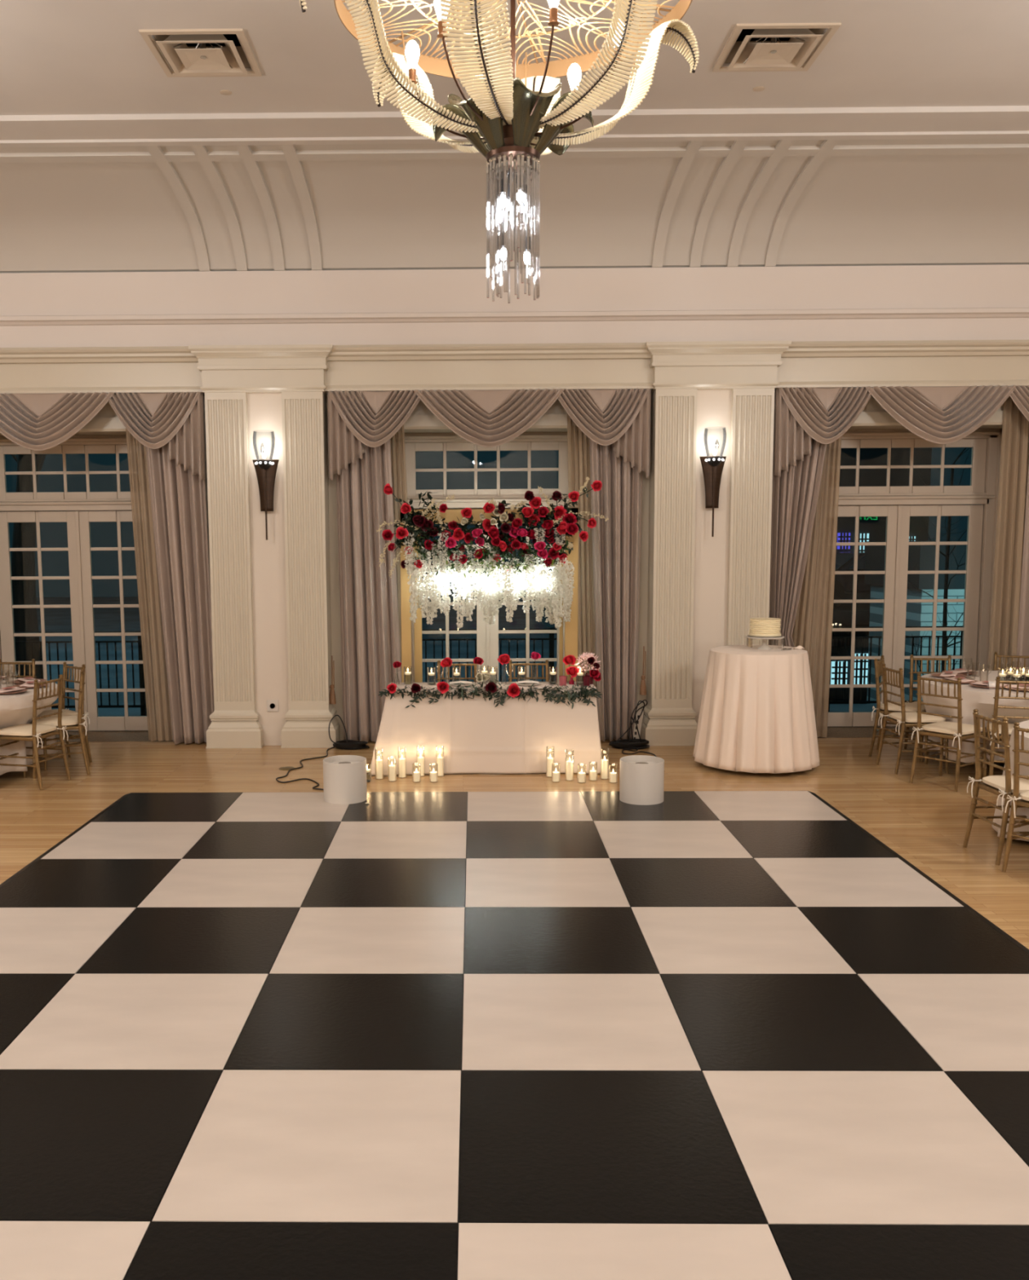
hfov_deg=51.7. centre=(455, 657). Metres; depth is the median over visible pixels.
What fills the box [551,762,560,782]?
pillar candle
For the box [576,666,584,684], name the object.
candle
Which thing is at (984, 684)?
place setting
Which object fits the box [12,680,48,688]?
place setting
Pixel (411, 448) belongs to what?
window
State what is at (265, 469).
wall sconce
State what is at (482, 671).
candle
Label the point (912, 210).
cove
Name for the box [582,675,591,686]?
glass
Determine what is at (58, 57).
ceiling
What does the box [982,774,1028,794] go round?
cushion
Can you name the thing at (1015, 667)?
candle
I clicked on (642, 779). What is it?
drum
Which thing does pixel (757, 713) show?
tablecloth
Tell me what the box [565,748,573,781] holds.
pillar candle
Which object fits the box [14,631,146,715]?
terrace railing
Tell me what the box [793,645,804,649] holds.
crumpled napkin
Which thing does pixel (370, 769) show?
candle
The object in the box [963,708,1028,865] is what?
chair
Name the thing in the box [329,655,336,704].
tassel
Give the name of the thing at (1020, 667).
candle
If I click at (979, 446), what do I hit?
window
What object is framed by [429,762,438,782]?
pillar candle
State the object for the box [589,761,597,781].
pillar candle
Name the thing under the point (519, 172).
rod
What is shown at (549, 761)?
pillar candle
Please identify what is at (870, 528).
building
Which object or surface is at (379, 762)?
pillar candle
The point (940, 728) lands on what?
cushion
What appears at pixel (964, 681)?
place setting
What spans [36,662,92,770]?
chair
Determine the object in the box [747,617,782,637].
cake
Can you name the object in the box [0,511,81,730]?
door
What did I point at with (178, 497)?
drape
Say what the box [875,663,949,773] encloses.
chair
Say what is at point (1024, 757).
tablecloth
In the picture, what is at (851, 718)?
door
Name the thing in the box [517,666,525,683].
candle
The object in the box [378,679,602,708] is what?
leaf garland
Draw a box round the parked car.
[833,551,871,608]
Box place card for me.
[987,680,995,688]
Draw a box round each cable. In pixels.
[275,715,369,790]
[608,699,656,756]
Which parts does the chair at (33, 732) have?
leg, seat frame, post, rail, rail, rail, rail, post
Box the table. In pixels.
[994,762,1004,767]
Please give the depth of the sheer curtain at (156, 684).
10.78 m
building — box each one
[830,448,932,704]
[864,540,967,700]
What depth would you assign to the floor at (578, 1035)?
4.44 m
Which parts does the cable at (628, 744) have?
power strip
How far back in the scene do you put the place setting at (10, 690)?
9.11 m
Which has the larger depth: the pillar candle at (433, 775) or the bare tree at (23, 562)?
the bare tree at (23, 562)
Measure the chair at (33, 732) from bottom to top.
0.930 m
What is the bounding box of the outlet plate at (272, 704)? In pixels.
[266,699,278,711]
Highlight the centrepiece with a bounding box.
[1000,672,1028,684]
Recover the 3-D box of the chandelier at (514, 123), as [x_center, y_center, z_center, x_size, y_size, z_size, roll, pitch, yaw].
[0.291,-2.757,5.029,1.719,2.035,1.960,1,6,14]
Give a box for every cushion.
[0,724,56,736]
[31,715,77,726]
[36,709,77,717]
[880,702,926,711]
[888,711,946,723]
[921,721,982,735]
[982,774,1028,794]
[986,723,1014,735]
[1020,791,1028,801]
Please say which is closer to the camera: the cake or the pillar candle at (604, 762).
the pillar candle at (604, 762)
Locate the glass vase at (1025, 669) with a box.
[1024,667,1026,680]
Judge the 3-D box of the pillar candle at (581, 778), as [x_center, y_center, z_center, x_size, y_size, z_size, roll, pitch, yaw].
[1.071,0.983,8.989,0.074,0.155,0.074,0,6,0]
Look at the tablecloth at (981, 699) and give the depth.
9.04 m
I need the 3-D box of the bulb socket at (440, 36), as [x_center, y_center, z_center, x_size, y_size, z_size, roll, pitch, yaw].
[-0.058,-2.762,4.667,0.048,0.066,0.047,0,6,0]
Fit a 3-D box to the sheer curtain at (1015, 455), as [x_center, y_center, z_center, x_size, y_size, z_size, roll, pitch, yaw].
[5.658,-0.911,10.678,0.450,3.460,0.100,0,6,0]
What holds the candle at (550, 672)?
on the tablecloth at (477, 735)
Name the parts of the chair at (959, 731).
post, rail, rail, rail, rail, leg, seat frame, post, leg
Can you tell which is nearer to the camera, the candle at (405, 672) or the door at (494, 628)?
the candle at (405, 672)
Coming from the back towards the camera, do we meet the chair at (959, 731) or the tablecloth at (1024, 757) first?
the chair at (959, 731)
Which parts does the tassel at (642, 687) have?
cord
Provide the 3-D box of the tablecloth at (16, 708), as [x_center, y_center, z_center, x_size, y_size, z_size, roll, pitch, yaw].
[-4.487,0.641,9.399,1.839,0.712,1.884,0,6,0]
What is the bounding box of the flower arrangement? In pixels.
[376,476,608,628]
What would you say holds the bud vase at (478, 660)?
on the tablecloth at (477, 735)
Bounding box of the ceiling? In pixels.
[0,0,1028,115]
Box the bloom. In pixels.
[475,672,490,686]
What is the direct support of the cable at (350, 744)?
on the floor at (578, 1035)
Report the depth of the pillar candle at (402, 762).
9.20 m
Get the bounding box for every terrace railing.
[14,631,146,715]
[422,628,556,682]
[828,626,963,711]
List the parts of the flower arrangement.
rose stem, rose stem, rose stem, rose stem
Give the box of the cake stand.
[745,635,784,649]
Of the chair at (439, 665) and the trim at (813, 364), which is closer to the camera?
the chair at (439, 665)
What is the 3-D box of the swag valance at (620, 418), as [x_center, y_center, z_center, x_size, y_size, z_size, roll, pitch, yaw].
[0.330,-2.193,10.426,3.173,0.885,0.396,0,6,0]
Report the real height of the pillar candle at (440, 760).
0.265 m
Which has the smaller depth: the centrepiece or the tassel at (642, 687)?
the centrepiece
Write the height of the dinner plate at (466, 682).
0.036 m
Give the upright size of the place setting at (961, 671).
0.047 m
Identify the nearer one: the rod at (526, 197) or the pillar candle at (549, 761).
the rod at (526, 197)
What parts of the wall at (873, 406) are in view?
panel, panel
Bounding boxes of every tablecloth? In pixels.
[0,678,58,775]
[368,681,600,775]
[693,644,820,773]
[921,671,1028,763]
[992,720,1028,841]
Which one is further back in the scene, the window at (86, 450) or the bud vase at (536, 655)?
the window at (86, 450)
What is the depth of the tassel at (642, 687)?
10.65 m
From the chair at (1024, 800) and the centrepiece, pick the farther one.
the centrepiece
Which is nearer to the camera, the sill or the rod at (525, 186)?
the rod at (525, 186)
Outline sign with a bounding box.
[432,558,551,596]
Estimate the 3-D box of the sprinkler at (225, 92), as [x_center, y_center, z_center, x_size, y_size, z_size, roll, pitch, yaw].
[-1.643,-4.038,7.582,0.084,0.006,0.084,0,6,0]
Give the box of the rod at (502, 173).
[500,172,506,207]
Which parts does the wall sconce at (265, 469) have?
lamp shade, bulb, rod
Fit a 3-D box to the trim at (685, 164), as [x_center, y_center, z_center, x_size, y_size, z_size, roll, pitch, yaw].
[2.467,-3.930,9.296,1.180,0.600,1.793,0,6,0]
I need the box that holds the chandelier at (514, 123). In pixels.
[299,0,699,303]
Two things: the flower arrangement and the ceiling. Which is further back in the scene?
the flower arrangement
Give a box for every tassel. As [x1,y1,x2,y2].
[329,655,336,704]
[640,645,646,694]
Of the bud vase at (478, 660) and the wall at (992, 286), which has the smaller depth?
the bud vase at (478, 660)
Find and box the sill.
[55,726,916,742]
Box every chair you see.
[0,658,36,678]
[0,674,71,790]
[31,666,90,778]
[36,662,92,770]
[436,660,477,682]
[507,659,549,681]
[868,655,929,761]
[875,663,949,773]
[904,654,951,757]
[909,673,987,791]
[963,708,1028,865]
[981,676,1028,778]
[992,651,1028,671]
[1001,722,1028,871]
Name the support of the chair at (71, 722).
on the floor at (578, 1035)
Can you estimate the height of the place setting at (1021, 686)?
0.047 m
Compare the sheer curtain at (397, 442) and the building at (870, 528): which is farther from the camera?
the building at (870, 528)
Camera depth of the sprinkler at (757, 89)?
7.58 m
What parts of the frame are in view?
post, post, post, post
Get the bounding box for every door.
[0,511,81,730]
[79,511,147,730]
[410,523,486,682]
[488,507,564,681]
[827,505,897,726]
[893,504,983,726]
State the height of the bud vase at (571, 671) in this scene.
0.160 m
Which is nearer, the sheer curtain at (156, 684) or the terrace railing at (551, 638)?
the sheer curtain at (156, 684)
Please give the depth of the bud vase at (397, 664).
9.52 m
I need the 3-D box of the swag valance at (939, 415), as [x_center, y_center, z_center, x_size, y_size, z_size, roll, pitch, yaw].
[4.720,-2.220,10.397,3.173,0.885,0.396,0,6,0]
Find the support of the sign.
hanging from the frame
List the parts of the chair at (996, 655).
post, rail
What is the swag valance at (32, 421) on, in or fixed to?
attached to the wall at (992, 286)
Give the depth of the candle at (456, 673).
9.48 m
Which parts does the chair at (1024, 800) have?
post, rail, seat frame, rail, rail, rail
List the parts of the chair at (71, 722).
leg, seat frame, post, post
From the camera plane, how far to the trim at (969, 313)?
10.20 m
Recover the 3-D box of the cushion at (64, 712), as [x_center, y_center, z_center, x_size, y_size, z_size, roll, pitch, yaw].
[-3.746,0.530,9.851,0.384,0.052,0.396,5,8,41]
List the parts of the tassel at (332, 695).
cord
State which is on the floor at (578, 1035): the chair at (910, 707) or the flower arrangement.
the chair at (910, 707)
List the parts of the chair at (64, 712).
leg, post, rail, rail, rail, rail, post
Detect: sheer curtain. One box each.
[125,428,173,741]
[390,424,414,682]
[567,413,597,703]
[988,395,1028,671]
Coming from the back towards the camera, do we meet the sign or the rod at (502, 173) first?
the sign
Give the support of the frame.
on the floor at (578, 1035)
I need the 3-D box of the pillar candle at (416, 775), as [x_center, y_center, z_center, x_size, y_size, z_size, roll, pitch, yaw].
[-0.333,0.985,9.058,0.074,0.155,0.074,0,6,0]
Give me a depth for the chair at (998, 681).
8.57 m
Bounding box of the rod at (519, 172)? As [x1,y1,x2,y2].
[516,171,524,203]
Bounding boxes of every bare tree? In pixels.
[10,453,46,679]
[897,447,972,675]
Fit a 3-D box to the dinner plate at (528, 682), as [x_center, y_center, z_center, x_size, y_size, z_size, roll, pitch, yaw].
[0.643,0.228,9.454,0.260,0.036,0.260,0,6,0]
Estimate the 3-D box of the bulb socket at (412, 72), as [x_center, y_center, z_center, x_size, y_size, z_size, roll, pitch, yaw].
[-0.207,-2.811,5.134,0.048,0.066,0.047,0,6,0]
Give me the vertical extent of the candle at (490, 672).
0.155 m
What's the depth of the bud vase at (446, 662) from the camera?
9.50 m
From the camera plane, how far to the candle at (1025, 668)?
9.11 m
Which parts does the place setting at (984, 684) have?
plate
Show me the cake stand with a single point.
(748, 640)
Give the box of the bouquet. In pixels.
[574,651,601,684]
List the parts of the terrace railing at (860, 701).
post, rail, rail, post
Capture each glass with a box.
[559,675,566,685]
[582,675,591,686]
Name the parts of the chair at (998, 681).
leg, post, seat frame, rail, rail, rail, rail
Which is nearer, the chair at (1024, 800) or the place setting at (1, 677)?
the chair at (1024, 800)
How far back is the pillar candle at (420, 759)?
9.25 m
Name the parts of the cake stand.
plate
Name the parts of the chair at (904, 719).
post, rail, rail, rail, rail, post, seat frame, leg, leg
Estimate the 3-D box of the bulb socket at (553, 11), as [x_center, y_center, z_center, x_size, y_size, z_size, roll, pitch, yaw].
[0.422,-2.754,4.562,0.048,0.066,0.047,0,6,0]
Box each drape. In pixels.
[146,443,214,744]
[336,439,401,742]
[589,438,643,741]
[768,392,826,647]
[791,436,841,737]
[1016,465,1028,669]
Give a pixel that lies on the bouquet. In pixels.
(593, 673)
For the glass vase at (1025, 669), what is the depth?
9.12 m
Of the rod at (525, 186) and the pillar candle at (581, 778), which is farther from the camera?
the pillar candle at (581, 778)
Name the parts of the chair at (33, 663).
post, rail, rail, post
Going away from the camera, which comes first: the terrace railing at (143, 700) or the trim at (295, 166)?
the trim at (295, 166)
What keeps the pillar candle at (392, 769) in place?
on the floor at (578, 1035)
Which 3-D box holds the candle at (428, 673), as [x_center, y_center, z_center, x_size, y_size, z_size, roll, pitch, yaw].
[-0.215,0.167,9.510,0.076,0.155,0.076,0,6,0]
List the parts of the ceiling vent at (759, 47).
plate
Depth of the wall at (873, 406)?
10.51 m
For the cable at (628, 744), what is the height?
0.485 m
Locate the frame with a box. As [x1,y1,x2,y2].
[400,507,578,682]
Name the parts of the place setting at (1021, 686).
plate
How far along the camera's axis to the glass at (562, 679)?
9.38 m
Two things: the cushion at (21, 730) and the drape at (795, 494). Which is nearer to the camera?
the cushion at (21, 730)
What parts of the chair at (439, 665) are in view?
post, rail, rail, post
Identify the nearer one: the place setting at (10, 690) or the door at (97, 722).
the place setting at (10, 690)
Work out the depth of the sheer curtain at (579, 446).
10.70 m
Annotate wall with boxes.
[0,264,1028,347]
[0,340,1004,748]
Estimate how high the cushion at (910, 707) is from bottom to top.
0.052 m
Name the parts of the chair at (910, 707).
post, post, seat frame, leg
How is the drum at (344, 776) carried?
on the floor at (578, 1035)
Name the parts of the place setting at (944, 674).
plate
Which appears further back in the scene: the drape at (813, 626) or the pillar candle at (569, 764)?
the drape at (813, 626)
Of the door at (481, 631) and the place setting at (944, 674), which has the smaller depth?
the place setting at (944, 674)
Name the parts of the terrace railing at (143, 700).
rail, rail, post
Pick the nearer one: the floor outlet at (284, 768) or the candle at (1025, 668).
the candle at (1025, 668)
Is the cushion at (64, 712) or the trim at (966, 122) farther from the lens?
the cushion at (64, 712)
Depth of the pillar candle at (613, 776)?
8.96 m
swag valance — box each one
[0,391,205,481]
[327,388,651,480]
[773,385,1028,477]
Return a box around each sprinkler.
[219,89,231,95]
[753,86,764,92]
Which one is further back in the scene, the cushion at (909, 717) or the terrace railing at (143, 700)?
the terrace railing at (143, 700)
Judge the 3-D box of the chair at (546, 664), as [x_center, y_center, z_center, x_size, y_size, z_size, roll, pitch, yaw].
[0.692,0.506,9.839,0.423,0.930,0.476,0,6,0]
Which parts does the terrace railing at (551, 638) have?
rail, post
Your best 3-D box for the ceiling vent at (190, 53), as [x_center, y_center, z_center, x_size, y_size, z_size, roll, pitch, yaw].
[-1.661,-4.109,6.962,0.653,0.352,0.653,0,6,0]
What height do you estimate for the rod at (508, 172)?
0.451 m
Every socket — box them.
[408,68,417,84]
[437,20,447,39]
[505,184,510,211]
[548,7,559,26]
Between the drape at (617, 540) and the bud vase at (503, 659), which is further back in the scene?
the drape at (617, 540)
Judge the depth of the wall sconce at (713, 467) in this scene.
10.35 m
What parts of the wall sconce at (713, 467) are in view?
rod, lamp shade, bulb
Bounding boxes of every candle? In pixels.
[366,762,372,782]
[374,747,383,779]
[387,755,396,781]
[397,746,406,777]
[404,666,412,684]
[412,762,421,782]
[416,745,425,776]
[427,666,435,684]
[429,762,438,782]
[435,745,444,776]
[452,666,461,684]
[480,665,488,683]
[488,666,497,684]
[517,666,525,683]
[546,746,555,777]
[549,666,557,684]
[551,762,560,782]
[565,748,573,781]
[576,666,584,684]
[577,763,586,782]
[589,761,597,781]
[600,747,608,779]
[608,763,617,782]
[998,667,1008,684]
[1005,666,1016,684]
[1012,668,1022,684]
[1018,666,1028,680]
[1024,667,1028,680]
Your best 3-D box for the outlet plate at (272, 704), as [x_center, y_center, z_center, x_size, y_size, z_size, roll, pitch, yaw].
[-1.844,0.488,10.690,0.116,0.116,0.024,0,6,0]
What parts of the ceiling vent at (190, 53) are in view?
plate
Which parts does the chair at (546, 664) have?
post, rail, rail, post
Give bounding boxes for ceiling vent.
[138,28,262,77]
[712,22,841,71]
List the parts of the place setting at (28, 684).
plate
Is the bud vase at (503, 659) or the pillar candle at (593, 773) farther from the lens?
the bud vase at (503, 659)
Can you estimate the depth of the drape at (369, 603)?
10.67 m
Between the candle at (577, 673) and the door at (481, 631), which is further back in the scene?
the door at (481, 631)
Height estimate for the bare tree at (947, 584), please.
7.509 m
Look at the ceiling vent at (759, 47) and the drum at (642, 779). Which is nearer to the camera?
the ceiling vent at (759, 47)
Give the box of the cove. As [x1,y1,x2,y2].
[0,137,1028,273]
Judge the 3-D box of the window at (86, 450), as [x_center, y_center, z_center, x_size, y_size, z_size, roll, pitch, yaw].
[-4.053,-1.977,11.328,1.800,0.570,0.045,0,6,0]
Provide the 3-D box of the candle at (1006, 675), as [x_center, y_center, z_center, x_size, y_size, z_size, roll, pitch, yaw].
[4.720,0.169,9.142,0.076,0.155,0.076,0,6,0]
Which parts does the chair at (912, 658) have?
post, rail, rail, post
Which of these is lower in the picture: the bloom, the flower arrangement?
the bloom
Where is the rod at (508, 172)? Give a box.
[500,168,510,260]
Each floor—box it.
[0,737,1028,1279]
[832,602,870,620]
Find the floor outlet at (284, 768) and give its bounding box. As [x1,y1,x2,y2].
[279,766,295,770]
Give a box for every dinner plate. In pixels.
[447,680,475,686]
[513,680,542,685]
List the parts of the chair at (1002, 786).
post, rail, rail, rail, rail, seat frame, post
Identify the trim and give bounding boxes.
[0,106,1028,147]
[0,143,1028,164]
[0,307,1028,325]
[0,339,1028,395]
[144,145,322,271]
[651,139,840,267]
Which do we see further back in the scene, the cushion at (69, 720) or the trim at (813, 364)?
the trim at (813, 364)
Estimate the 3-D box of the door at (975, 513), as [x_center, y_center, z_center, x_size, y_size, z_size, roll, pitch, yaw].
[5.187,-0.440,11.438,0.892,2.383,0.045,0,6,0]
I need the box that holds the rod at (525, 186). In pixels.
[518,170,530,264]
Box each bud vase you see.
[392,661,401,684]
[440,657,453,682]
[473,657,484,684]
[497,653,510,683]
[531,652,541,680]
[562,654,576,682]
[565,666,579,684]
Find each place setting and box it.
[0,675,8,679]
[0,686,27,694]
[10,676,46,684]
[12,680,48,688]
[930,671,967,677]
[942,668,978,675]
[943,676,977,684]
[969,680,1008,688]
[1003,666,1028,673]
[1005,684,1028,691]
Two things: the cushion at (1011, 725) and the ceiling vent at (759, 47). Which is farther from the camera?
the cushion at (1011, 725)
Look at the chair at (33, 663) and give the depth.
10.38 m
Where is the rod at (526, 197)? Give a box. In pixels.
[520,171,527,212]
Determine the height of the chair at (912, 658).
0.930 m
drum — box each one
[323,755,367,804]
[619,755,664,804]
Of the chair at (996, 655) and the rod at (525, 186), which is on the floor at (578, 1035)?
the chair at (996, 655)
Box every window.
[0,444,130,499]
[404,441,568,497]
[839,438,986,493]
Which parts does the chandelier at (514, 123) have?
bulb, bulb, candle arm, candle arm, crystal rod, crystal rod, crystal rod, crystal rod, crystal rod, crystal rod, crystal rod, crystal rod, crystal rod, crystal rod, crystal rod, crystal rod, crystal rod, crystal rod, crystal rod, crystal rod, crystal rod, crystal rod, crystal rod, stem, crystal rod, crystal rod, crystal rod, crystal rod, crystal rod, crystal rod, crystal rod, crystal rod, crystal rod, crystal rod, crystal rod, crystal rod, crystal rod, crystal rod, crystal rod, crystal rod, crystal rod, crystal rod, crystal rod, crystal rod, candle arm, candle arm, bulb, bulb, candle arm, bulb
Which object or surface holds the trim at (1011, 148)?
attached to the cove
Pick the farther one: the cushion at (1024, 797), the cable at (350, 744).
the cable at (350, 744)
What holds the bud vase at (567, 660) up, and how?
on the tablecloth at (477, 735)
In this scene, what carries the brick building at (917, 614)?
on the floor
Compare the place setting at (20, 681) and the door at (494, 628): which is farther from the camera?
the door at (494, 628)
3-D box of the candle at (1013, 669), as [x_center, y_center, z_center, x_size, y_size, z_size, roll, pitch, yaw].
[4.817,0.174,9.092,0.076,0.155,0.076,0,6,0]
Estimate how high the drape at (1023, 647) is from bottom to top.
3.465 m
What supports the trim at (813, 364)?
attached to the wall at (992, 286)
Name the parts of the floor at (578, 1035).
floor panel, floor panel, floor panel, floor panel, floor panel, floor panel, floor panel, floor panel, floor panel, floor panel, floor panel, floor panel, floor panel, floor panel, floor panel, floor panel, floor panel, floor panel, floor panel, floor panel, floor panel, floor panel, floor panel, floor panel, floor panel, floor panel, floor panel, floor panel, floor panel, floor panel, floor panel, floor panel, floor panel, floor panel, floor panel, floor panel, floor panel, floor panel, floor panel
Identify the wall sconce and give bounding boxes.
[252,431,279,539]
[699,427,726,537]

